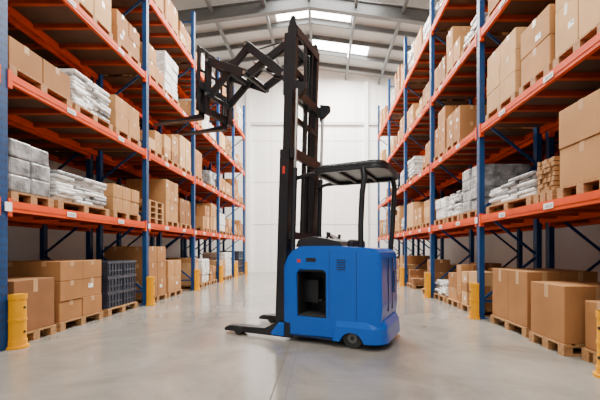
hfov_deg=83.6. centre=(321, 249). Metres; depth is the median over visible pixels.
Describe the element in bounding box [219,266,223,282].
protector
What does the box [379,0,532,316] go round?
packaged goods
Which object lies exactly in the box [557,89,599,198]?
wooden pallet
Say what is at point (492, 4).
wooden pallet
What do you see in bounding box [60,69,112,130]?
wooden pallet
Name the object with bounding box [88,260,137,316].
wooden pallet
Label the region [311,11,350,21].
window
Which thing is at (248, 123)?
trim
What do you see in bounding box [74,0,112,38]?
cardboard boxes
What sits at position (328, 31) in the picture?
ceiling
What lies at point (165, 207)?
packaged goods
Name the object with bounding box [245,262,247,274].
protector
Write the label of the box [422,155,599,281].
wall
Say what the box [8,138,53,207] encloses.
pallet
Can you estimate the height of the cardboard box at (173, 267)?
0.932 m
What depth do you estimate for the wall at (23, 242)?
8.46 m
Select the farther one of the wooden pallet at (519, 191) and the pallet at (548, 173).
the wooden pallet at (519, 191)
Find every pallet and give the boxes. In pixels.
[8,35,71,107]
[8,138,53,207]
[8,260,102,331]
[8,277,56,340]
[37,170,108,215]
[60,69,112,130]
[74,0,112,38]
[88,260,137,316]
[89,183,139,220]
[104,246,166,303]
[107,94,140,146]
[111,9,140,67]
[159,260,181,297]
[485,27,527,121]
[486,0,501,20]
[486,171,539,213]
[490,268,597,337]
[519,4,555,94]
[529,281,599,355]
[533,156,575,203]
[553,0,599,67]
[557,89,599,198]
[581,300,599,364]
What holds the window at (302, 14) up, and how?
attached to the ceiling
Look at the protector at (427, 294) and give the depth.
8.42 m
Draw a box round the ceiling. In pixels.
[170,0,440,78]
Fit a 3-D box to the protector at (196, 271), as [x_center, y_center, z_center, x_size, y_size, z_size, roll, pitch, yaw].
[-3.703,0.890,10.000,0.150,0.620,0.230,0,0,0]
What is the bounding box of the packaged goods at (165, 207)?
[48,0,243,289]
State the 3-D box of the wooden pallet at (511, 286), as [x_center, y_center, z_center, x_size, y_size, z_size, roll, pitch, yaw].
[3.290,0.749,5.065,1.000,0.902,0.970,0,0,0]
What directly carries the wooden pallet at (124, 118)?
on the rack at (60, 32)
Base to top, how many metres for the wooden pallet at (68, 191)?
0.578 m
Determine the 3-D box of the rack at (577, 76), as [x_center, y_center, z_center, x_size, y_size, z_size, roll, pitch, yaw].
[3.921,-2.950,8.450,2.378,8.300,16.260,0,0,0]
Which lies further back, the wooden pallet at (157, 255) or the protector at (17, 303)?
the wooden pallet at (157, 255)
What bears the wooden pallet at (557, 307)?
on the floor
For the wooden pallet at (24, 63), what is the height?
0.492 m
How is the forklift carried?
on the floor
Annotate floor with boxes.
[0,272,599,399]
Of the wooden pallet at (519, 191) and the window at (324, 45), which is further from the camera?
the window at (324, 45)
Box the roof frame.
[177,0,429,84]
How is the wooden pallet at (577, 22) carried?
on the rack at (577, 76)
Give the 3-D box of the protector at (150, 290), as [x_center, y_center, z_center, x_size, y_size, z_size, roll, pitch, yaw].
[-3.703,0.890,7.300,0.150,0.620,0.230,0,0,0]
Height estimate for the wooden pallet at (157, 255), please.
1.282 m
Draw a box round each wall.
[8,159,202,260]
[203,70,421,271]
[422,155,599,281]
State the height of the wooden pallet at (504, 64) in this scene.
1.082 m
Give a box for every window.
[276,11,308,20]
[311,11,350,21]
[312,39,368,54]
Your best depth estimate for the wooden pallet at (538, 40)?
4.35 m
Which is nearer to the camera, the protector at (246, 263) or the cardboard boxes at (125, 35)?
the cardboard boxes at (125, 35)
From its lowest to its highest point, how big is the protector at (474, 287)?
0.620 m
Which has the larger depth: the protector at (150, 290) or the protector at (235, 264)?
the protector at (235, 264)
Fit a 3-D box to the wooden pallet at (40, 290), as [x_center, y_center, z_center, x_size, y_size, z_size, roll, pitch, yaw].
[-4.185,0.794,4.490,0.730,0.812,0.660,0,0,0]
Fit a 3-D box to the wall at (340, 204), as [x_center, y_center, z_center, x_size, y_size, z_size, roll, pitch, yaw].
[-0.525,-4.350,18.400,12.350,11.100,0.200,0,0,0]
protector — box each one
[6,293,29,349]
[146,276,155,305]
[194,269,200,290]
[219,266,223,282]
[234,263,237,277]
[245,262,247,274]
[399,267,403,285]
[423,273,430,297]
[468,282,479,318]
[593,310,599,378]
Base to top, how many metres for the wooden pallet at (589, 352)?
0.652 m
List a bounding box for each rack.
[0,0,244,351]
[378,0,599,318]
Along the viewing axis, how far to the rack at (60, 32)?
7.25 m
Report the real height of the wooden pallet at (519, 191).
0.468 m
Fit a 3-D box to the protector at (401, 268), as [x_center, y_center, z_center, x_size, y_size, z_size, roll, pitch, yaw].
[2.653,0.890,11.200,0.150,0.620,0.230,0,0,0]
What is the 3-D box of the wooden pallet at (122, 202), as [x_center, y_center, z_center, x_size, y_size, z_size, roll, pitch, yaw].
[-4.340,-0.918,6.630,1.000,0.632,0.900,0,0,0]
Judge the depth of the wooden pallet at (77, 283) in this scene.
5.15 m
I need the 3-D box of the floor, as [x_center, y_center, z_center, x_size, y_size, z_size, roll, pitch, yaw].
[-0.525,1.300,6.750,12.350,0.200,23.500,0,0,0]
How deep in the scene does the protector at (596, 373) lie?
3.16 m
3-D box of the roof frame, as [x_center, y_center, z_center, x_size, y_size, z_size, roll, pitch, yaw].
[-0.525,-9.177,6.650,12.016,1.424,23.300,0,0,0]
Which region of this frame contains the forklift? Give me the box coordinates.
[153,15,399,348]
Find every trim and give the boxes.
[208,82,390,271]
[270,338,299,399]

